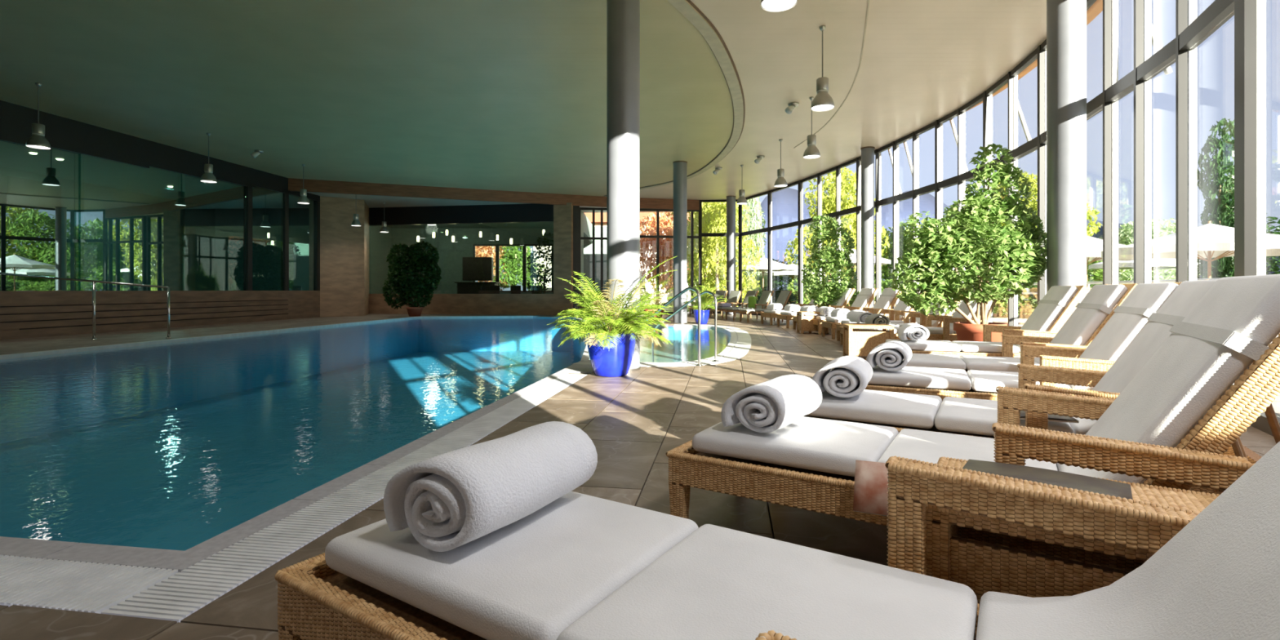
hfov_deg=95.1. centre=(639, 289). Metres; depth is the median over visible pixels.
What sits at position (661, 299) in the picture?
potted palm
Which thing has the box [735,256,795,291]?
parasol
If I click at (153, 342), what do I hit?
trim
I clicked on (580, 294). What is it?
wall
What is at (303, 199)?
pendant lamp
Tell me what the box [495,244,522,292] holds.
window
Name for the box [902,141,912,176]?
support strut
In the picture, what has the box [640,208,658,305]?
window
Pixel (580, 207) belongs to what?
window
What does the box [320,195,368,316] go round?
wall
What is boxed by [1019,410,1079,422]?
magazine
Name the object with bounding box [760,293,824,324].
sun lounger
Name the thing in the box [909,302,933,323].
cushion
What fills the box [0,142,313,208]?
ceiling
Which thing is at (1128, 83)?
window
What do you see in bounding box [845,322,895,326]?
cushion
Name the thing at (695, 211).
window
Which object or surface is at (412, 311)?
plant pot
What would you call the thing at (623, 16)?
column
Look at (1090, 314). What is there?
cushion
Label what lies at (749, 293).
cushion
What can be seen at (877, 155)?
window
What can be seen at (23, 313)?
wall
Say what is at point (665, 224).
tree
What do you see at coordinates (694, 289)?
pool handrail
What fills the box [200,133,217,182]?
pendant lamp
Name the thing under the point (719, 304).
folded towel
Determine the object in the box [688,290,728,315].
deck chair
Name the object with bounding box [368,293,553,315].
wall
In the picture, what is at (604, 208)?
window
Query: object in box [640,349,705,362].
floor
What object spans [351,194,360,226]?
pendant lamp
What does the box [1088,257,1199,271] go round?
parasol
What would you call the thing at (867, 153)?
column
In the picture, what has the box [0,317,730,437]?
pool water
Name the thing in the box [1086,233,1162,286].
parasol
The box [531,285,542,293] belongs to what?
dining chair
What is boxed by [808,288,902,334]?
sun lounger
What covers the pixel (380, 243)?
wall
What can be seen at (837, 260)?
potted ficus
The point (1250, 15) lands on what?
window
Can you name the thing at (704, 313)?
plant pot
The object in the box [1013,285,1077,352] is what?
cushion
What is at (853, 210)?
window
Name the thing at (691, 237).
window
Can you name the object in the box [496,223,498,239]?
pendant lamp
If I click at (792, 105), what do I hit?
ceiling spotlight
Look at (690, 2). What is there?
trim
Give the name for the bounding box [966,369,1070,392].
seat cushion
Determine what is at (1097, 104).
window
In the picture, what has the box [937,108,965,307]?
window
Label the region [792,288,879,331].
sun lounger
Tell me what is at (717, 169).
ceiling spotlight
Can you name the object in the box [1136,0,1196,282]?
window
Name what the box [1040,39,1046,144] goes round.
window
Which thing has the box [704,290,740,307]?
cushion
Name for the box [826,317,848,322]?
cushion
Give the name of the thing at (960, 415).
seat cushion
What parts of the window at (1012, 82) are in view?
head rail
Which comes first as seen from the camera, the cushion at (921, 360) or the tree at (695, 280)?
the cushion at (921, 360)
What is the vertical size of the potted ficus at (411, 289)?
2.939 m
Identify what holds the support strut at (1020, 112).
attached to the roof
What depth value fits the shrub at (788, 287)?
26.29 m
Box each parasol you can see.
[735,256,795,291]
[760,262,825,279]
[825,248,890,300]
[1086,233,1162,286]
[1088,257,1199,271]
[1100,221,1279,278]
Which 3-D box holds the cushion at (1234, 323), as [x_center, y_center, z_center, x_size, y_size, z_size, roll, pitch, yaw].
[1.690,0.318,1.905,0.532,0.725,0.610,0,0,32]
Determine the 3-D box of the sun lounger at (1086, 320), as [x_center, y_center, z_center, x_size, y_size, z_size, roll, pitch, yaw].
[3.033,0.485,5.113,2.012,1.070,0.904,0,0,23]
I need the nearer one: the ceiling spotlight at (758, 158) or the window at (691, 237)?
the ceiling spotlight at (758, 158)
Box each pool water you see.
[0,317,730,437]
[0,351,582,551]
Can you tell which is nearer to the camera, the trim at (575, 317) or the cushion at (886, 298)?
the cushion at (886, 298)
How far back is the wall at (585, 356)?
9.39 m
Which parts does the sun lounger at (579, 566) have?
leg, seat frame, arm post, armrest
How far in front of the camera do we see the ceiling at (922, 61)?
10.13 m
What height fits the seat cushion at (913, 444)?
0.085 m
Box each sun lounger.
[274,440,1279,639]
[666,274,1279,526]
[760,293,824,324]
[776,288,855,328]
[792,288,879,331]
[804,279,1262,463]
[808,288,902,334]
[821,288,925,339]
[835,295,937,340]
[839,297,960,345]
[858,288,994,342]
[865,282,1210,415]
[865,283,1137,372]
[877,284,1090,357]
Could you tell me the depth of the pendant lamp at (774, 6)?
5.53 m
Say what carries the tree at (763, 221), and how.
on the ground
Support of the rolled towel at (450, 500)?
on the sun lounger at (579, 566)
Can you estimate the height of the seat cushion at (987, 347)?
0.085 m
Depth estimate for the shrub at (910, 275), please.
25.15 m
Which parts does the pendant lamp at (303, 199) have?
lamp shade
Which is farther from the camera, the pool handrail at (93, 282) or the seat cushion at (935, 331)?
the pool handrail at (93, 282)
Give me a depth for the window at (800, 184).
20.77 m
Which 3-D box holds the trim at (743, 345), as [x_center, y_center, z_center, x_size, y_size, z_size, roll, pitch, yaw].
[1.196,1.068,12.492,2.356,0.104,9.660,0,0,12]
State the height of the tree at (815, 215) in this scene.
7.946 m
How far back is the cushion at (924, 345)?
6.57 m
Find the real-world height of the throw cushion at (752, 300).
0.400 m
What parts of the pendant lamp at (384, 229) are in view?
lamp shade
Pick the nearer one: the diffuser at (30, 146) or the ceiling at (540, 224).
the diffuser at (30, 146)
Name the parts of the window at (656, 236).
head rail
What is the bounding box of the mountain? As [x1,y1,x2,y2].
[720,187,1279,290]
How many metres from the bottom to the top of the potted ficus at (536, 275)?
3.627 m
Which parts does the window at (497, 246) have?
head rail, sill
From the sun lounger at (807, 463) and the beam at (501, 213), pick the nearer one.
the sun lounger at (807, 463)
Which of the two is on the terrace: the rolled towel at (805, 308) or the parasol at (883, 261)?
the parasol at (883, 261)
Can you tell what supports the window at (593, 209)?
in the wall at (580, 294)
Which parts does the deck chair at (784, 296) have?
frame, backrest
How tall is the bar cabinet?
2.675 m
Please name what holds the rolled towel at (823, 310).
on the sun lounger at (886, 298)
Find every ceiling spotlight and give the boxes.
[250,149,263,158]
[712,167,722,174]
[754,155,764,164]
[785,102,799,114]
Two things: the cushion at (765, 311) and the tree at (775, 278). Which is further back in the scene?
the tree at (775, 278)
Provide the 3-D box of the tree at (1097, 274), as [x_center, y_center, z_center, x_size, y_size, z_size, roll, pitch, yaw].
[30.234,-1.205,40.316,6.803,4.768,6.186,0,0,-34]
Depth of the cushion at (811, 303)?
17.79 m
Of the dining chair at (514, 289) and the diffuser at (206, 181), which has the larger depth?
the dining chair at (514, 289)
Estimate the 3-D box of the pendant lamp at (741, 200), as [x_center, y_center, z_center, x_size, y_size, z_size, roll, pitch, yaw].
[3.170,-3.280,18.200,0.336,1.200,0.336,0,0,0]
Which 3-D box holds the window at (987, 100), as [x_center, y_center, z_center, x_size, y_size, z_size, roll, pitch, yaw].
[6.836,-1.480,11.960,0.151,5.000,1.117,0,0,4]
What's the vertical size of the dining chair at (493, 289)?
1.210 m
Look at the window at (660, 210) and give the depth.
25.09 m
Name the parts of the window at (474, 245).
head rail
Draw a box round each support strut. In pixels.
[888,148,902,194]
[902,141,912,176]
[949,118,968,172]
[1007,82,1035,151]
[1133,0,1172,75]
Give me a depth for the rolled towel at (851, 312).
11.46 m
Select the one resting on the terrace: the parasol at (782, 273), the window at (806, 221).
the parasol at (782, 273)
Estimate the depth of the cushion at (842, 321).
11.53 m
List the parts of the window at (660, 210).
head rail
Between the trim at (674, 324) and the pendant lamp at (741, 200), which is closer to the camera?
the trim at (674, 324)
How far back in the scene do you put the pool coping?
2.37 m
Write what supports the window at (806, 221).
on the floor at (632, 420)
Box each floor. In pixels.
[0,313,1275,639]
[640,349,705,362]
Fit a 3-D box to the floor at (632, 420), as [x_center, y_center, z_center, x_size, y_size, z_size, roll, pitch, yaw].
[-4.094,1.027,9.500,22.124,0.014,35.000,0,0,0]
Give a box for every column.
[606,0,640,371]
[672,160,687,324]
[726,195,736,315]
[860,146,875,311]
[1046,0,1086,331]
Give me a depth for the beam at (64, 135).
14.46 m
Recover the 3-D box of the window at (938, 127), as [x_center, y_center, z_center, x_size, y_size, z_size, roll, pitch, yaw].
[6.816,-1.480,13.877,0.150,5.000,1.017,0,0,-4]
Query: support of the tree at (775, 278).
on the ground
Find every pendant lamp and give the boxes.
[25,82,51,149]
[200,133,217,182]
[297,164,309,204]
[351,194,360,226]
[379,202,388,232]
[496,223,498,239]
[736,164,747,204]
[760,0,797,12]
[773,138,787,186]
[803,96,820,159]
[810,25,834,111]
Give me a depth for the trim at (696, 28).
13.86 m
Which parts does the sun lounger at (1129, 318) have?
seat frame, armrest, armrest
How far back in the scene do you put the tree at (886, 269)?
36.75 m
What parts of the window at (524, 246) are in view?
head rail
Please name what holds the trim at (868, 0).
attached to the ceiling at (922, 61)
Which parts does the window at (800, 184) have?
head rail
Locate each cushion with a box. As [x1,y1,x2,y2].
[324,491,698,639]
[556,524,977,639]
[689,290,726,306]
[692,416,898,476]
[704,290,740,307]
[714,290,756,309]
[725,290,772,310]
[739,290,790,311]
[748,296,755,307]
[764,310,793,313]
[780,311,796,315]
[805,389,942,428]
[808,298,817,304]
[813,315,833,319]
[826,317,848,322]
[830,288,851,306]
[840,320,863,324]
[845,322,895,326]
[850,288,875,306]
[858,326,900,333]
[867,364,971,390]
[872,288,898,317]
[877,428,1057,471]
[884,339,960,351]
[888,288,919,320]
[888,323,919,326]
[889,320,918,323]
[902,353,966,369]
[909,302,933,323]
[917,326,953,334]
[919,299,950,327]
[934,396,1074,435]
[949,289,981,333]
[951,341,1018,353]
[959,355,1039,372]
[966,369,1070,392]
[976,440,1279,639]
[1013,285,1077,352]
[1034,284,1127,364]
[1056,274,1279,484]
[1067,282,1178,390]
[1068,279,1217,435]
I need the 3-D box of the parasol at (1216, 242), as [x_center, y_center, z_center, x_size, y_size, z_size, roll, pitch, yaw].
[12.639,-0.205,13.000,3.534,2.650,3.534,0,0,13]
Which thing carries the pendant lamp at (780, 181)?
hanging from the ceiling at (922, 61)
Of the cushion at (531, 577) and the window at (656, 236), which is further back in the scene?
the window at (656, 236)
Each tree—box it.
[475,246,508,290]
[493,246,547,290]
[640,212,689,294]
[653,241,715,289]
[667,202,726,289]
[687,201,761,291]
[724,204,766,306]
[742,196,767,295]
[772,253,813,290]
[784,167,891,285]
[804,192,848,280]
[874,221,922,281]
[924,194,995,278]
[966,168,1102,307]
[1031,260,1133,291]
[1118,217,1204,284]
[1160,213,1279,277]
[1196,118,1234,278]
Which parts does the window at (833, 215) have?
head rail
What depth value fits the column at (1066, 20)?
7.24 m
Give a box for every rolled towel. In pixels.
[383,421,597,551]
[720,373,822,432]
[767,302,782,310]
[783,303,800,311]
[800,305,817,311]
[812,355,872,397]
[816,306,834,315]
[830,307,849,317]
[846,309,864,319]
[848,311,872,323]
[865,313,889,324]
[866,341,911,371]
[897,323,929,341]
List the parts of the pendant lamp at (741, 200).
lamp shade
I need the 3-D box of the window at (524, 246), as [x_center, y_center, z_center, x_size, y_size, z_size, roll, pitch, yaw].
[-5.800,-1.230,33.070,1.620,2.700,0.120,0,0,0]
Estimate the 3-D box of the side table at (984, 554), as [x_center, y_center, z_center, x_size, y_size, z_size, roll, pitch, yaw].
[1.074,0.765,1.447,0.644,0.508,0.464,0,0,33]
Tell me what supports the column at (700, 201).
on the floor at (632, 420)
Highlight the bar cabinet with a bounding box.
[454,257,500,293]
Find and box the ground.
[641,296,1037,314]
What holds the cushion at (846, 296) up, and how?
on the sun lounger at (846, 295)
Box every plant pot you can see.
[405,306,423,316]
[586,331,635,377]
[644,308,664,321]
[693,309,710,324]
[953,321,1008,342]
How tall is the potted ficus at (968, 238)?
3.021 m
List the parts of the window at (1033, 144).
head rail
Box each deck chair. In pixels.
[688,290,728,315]
[704,290,742,317]
[712,290,758,318]
[724,290,773,320]
[738,290,791,322]
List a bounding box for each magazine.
[853,459,889,516]
[962,458,1133,499]
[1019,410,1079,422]
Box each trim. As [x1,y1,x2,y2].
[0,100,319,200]
[0,315,533,359]
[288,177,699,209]
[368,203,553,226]
[533,315,667,326]
[568,360,593,373]
[572,324,751,367]
[573,205,579,315]
[580,324,737,364]
[604,0,743,196]
[604,28,733,195]
[686,0,745,165]
[793,0,869,148]
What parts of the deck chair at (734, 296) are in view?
backrest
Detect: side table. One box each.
[796,311,828,333]
[842,323,894,355]
[924,456,1219,604]
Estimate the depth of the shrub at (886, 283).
27.82 m
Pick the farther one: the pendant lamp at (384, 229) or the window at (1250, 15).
the pendant lamp at (384, 229)
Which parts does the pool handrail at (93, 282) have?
rail, post, post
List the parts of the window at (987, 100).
head rail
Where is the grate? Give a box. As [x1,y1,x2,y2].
[0,373,586,622]
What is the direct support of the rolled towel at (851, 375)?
on the sun lounger at (899, 411)
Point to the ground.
(668, 308)
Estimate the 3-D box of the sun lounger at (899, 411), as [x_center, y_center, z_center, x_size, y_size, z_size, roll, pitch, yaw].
[1.748,0.485,3.007,2.012,1.070,0.904,0,0,31]
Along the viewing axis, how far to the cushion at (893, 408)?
3.06 m
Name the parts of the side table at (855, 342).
panel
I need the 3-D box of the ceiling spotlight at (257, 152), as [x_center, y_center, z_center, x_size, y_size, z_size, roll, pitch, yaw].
[-10.634,-3.765,16.266,0.313,0.230,0.218,0,0,-45]
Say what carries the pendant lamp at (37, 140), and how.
hanging from the ceiling at (490, 95)
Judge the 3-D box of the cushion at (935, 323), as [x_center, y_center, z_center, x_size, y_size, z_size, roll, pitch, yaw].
[5.298,0.318,10.386,0.532,0.725,0.610,0,0,6]
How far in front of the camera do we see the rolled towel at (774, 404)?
2.44 m
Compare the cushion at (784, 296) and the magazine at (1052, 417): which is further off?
the cushion at (784, 296)
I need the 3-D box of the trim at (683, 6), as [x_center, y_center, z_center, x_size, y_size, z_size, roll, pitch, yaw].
[-3.258,-3.873,10.599,9.491,0.055,25.974,0,0,28]
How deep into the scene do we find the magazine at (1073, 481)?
1.52 m
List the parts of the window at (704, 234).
head rail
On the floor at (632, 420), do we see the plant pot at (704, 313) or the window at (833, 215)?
the window at (833, 215)
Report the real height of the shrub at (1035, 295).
1.537 m
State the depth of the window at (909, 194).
14.38 m
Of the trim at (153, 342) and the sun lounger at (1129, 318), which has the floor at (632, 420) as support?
the sun lounger at (1129, 318)
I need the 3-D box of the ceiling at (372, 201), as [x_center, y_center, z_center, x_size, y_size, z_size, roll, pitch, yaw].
[-5.200,-3.540,23.850,15.600,0.001,7.300,0,0,0]
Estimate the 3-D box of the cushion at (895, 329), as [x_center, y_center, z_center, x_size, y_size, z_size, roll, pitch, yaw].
[3.963,0.640,9.439,0.725,0.085,0.610,0,0,9]
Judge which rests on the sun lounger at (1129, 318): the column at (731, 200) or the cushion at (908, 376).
the cushion at (908, 376)
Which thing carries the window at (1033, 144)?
on the floor at (632, 420)
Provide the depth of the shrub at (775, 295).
30.65 m
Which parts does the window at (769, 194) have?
head rail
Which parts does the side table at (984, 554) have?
leg, panel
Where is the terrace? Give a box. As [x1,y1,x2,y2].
[735,307,1279,413]
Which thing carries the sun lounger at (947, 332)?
on the floor at (632, 420)
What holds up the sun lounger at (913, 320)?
on the floor at (632, 420)
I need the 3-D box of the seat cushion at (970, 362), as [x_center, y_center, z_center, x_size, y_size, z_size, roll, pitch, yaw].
[3.112,0.640,5.080,0.550,0.085,0.610,0,0,23]
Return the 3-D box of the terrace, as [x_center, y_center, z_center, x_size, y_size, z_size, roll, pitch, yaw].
[9.924,1.120,16.000,16.151,0.001,44.000,0,0,0]
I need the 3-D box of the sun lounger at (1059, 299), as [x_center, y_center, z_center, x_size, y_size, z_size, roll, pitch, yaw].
[3.812,0.485,6.669,2.012,1.070,0.904,0,0,18]
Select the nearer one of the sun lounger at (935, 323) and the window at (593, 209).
the sun lounger at (935, 323)
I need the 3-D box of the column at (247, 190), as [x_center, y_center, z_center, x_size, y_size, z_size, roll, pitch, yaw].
[-12.373,-1.713,19.398,0.160,3.465,1.789,0,0,6]
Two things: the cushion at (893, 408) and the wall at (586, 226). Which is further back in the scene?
the wall at (586, 226)
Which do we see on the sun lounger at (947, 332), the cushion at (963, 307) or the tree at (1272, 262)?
the cushion at (963, 307)
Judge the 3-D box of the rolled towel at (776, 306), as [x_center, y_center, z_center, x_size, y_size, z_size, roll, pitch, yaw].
[4.007,0.487,17.398,0.319,0.197,0.509,0,0,-8]
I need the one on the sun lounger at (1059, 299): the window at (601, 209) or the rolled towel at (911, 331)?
the rolled towel at (911, 331)
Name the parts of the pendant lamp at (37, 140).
rod, lamp shade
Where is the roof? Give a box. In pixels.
[965,0,1102,111]
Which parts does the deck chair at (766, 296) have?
frame, backrest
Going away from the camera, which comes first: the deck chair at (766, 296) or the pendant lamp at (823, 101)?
the pendant lamp at (823, 101)
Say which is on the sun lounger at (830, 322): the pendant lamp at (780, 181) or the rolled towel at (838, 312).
the rolled towel at (838, 312)
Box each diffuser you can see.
[26,145,49,148]
[200,180,215,182]
[803,155,819,158]
[811,104,833,111]
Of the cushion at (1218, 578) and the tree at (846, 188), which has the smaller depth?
the cushion at (1218, 578)
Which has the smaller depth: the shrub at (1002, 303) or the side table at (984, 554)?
the side table at (984, 554)
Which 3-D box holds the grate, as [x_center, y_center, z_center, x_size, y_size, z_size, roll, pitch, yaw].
[-5.574,1.065,4.460,9.882,0.090,5.311,0,0,0]
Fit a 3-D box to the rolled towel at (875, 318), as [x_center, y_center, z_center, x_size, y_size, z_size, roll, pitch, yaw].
[3.832,0.487,9.471,0.309,0.198,0.500,0,0,12]
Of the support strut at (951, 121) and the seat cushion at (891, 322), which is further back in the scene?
the support strut at (951, 121)
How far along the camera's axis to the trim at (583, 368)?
7.50 m
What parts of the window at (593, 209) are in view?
head rail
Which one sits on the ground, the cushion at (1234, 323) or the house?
the house
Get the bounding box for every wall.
[0,290,319,339]
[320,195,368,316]
[368,225,391,293]
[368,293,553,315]
[391,226,606,293]
[553,202,573,315]
[579,293,606,314]
[580,209,592,289]
[580,344,590,360]
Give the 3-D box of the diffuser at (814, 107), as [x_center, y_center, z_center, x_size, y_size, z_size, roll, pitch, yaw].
[2.690,-2.693,8.630,0.316,0.010,0.316,0,0,0]
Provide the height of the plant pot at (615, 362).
0.515 m
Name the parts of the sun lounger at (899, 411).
seat frame, arm post, armrest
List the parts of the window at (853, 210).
head rail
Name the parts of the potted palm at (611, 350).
stem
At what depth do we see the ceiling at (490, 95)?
10.84 m
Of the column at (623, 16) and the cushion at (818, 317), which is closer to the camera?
the column at (623, 16)
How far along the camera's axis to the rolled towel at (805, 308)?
14.69 m
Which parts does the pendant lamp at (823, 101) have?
rod, lamp shade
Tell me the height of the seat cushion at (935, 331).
0.085 m
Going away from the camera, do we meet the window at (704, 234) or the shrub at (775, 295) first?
the window at (704, 234)
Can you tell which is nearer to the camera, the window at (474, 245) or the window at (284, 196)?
the window at (284, 196)
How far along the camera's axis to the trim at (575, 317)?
21.69 m
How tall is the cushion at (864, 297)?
0.725 m
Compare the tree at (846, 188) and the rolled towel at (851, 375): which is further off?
the tree at (846, 188)
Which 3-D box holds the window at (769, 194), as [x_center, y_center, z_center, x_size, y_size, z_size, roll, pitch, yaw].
[4.725,-1.480,24.006,0.151,5.000,2.393,0,0,-19]
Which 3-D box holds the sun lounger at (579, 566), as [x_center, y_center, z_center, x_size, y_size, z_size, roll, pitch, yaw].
[0.278,0.449,1.118,2.284,1.142,0.974,0,0,32]
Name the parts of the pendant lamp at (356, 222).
lamp shade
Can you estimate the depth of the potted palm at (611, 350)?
6.81 m
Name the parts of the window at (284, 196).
post, post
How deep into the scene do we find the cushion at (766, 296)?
20.09 m
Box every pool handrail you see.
[0,272,172,339]
[642,286,719,365]
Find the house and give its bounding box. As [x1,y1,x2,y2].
[533,212,711,305]
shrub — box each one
[702,272,760,306]
[736,286,774,306]
[737,280,811,305]
[783,285,808,302]
[786,278,851,306]
[848,279,902,309]
[889,275,1029,315]
[974,273,1037,317]
[1004,284,1095,316]
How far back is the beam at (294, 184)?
22.30 m
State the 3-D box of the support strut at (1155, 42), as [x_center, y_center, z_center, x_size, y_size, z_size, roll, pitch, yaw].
[6.003,-3.255,6.969,0.069,1.531,0.547,0,0,-21]
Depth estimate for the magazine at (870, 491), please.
1.95 m
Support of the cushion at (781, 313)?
on the sun lounger at (846, 295)
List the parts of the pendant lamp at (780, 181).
rod, lamp shade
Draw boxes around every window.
[0,166,215,290]
[0,175,61,290]
[215,208,313,290]
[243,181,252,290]
[280,190,319,290]
[473,244,495,281]
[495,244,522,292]
[522,244,551,292]
[579,207,580,293]
[580,207,595,293]
[595,207,603,293]
[603,207,606,292]
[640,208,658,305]
[658,208,673,313]
[687,209,693,313]
[693,209,698,238]
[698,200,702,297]
[702,199,742,313]
[739,190,772,315]
[769,180,803,306]
[800,173,822,284]
[818,166,840,289]
[836,157,861,294]
[857,149,880,303]
[876,141,898,309]
[893,131,919,311]
[913,120,942,270]
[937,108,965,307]
[959,90,992,322]
[985,71,1017,326]
[1009,44,1046,305]
[1022,0,1278,408]
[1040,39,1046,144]
[1086,0,1118,320]
[1105,0,1151,284]
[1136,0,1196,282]
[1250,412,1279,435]
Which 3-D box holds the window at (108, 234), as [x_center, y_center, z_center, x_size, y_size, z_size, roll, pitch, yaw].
[-18.550,-1.480,13.000,0.100,5.000,26.000,0,0,0]
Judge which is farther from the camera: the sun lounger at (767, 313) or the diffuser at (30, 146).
the sun lounger at (767, 313)
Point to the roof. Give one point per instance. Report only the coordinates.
(1096, 8)
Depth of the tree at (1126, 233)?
25.99 m
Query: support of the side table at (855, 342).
on the floor at (632, 420)
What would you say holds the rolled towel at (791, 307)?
on the sun lounger at (846, 295)
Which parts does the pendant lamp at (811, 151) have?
rod, lamp shade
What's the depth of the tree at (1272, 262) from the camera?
28.34 m
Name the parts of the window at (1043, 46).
head rail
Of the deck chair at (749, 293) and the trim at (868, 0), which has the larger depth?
the deck chair at (749, 293)
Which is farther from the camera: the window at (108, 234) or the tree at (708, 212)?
the tree at (708, 212)
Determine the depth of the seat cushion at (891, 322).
11.10 m
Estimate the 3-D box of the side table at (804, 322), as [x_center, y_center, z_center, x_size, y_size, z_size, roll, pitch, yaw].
[4.080,0.765,13.870,0.644,0.508,0.464,0,0,1]
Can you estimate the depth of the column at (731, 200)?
24.14 m
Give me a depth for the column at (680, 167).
17.62 m
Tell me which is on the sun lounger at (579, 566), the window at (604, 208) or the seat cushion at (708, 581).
the seat cushion at (708, 581)
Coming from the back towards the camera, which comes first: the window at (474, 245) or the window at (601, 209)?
the window at (474, 245)
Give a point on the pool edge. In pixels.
(11, 346)
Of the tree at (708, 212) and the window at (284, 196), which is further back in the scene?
the tree at (708, 212)
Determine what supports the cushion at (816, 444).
on the sun lounger at (807, 463)
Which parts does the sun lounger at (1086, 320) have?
arm post, armrest, frame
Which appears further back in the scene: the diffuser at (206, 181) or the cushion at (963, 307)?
the diffuser at (206, 181)
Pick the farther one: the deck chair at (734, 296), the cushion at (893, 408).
the deck chair at (734, 296)
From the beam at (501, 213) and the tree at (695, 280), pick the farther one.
the tree at (695, 280)
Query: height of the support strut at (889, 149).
1.531 m
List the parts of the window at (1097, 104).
head rail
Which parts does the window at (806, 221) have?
head rail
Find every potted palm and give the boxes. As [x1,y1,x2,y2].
[546,256,675,377]
[640,272,688,321]
[684,277,728,324]
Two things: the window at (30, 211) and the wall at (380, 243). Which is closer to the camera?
the window at (30, 211)
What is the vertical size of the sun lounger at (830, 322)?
1.070 m
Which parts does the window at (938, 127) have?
head rail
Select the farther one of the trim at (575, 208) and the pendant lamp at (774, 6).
the trim at (575, 208)
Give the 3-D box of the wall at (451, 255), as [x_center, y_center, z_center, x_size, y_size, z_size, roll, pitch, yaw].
[-7.500,-1.280,33.075,13.000,4.600,0.150,0,0,0]
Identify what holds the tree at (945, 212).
on the ground
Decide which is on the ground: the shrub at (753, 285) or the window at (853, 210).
the shrub at (753, 285)
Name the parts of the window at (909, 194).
head rail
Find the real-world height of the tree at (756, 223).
8.545 m
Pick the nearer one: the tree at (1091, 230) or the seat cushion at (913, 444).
the seat cushion at (913, 444)
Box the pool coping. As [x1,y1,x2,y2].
[0,360,589,572]
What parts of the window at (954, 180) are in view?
head rail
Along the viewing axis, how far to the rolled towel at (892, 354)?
4.27 m
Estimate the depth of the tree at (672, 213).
31.81 m
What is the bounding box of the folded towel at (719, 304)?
[717,302,731,306]
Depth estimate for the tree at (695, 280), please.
35.71 m
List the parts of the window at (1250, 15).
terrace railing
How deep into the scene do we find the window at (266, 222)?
25.50 m
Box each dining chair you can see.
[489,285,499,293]
[511,285,520,293]
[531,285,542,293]
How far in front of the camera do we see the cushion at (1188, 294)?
2.64 m
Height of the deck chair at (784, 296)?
1.000 m
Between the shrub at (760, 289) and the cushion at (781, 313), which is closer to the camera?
the cushion at (781, 313)
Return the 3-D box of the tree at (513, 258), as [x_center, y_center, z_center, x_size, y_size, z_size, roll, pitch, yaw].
[-9.137,-1.570,44.184,4.209,5.501,4.644,0,0,32]
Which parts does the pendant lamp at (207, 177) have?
rod, lamp shade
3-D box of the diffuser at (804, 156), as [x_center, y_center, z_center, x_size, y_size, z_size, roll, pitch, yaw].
[3.460,-2.693,11.800,0.316,0.010,0.316,0,0,0]
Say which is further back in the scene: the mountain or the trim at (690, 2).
the mountain
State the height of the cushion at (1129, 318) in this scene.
0.725 m
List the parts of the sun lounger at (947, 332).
seat frame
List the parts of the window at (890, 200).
head rail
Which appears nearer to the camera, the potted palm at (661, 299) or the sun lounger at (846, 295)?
the sun lounger at (846, 295)
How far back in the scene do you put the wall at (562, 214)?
23.79 m
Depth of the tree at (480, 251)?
41.75 m
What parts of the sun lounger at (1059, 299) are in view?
seat frame, armrest, frame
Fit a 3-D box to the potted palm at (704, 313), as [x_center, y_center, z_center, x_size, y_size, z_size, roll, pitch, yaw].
[2.007,0.330,17.482,1.366,1.380,2.022,0,0,10]
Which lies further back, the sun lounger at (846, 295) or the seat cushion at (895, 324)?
the sun lounger at (846, 295)
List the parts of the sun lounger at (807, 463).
leg, seat frame, arm post, arm post, armrest, armrest, frame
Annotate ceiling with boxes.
[0,0,733,196]
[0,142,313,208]
[306,191,689,213]
[381,222,553,228]
[640,0,1046,199]
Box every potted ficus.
[382,240,441,316]
[525,232,553,293]
[801,212,859,306]
[890,142,1046,342]
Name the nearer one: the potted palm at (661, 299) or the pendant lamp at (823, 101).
the pendant lamp at (823, 101)
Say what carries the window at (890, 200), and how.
on the floor at (632, 420)
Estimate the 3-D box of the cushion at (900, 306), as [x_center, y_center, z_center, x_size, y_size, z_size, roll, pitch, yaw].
[5.606,0.318,12.473,0.532,0.725,0.610,0,0,1]
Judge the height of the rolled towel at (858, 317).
0.198 m
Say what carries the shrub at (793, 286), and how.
on the ground
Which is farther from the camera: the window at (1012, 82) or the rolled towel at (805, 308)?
the rolled towel at (805, 308)
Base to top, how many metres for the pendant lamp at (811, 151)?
1.200 m

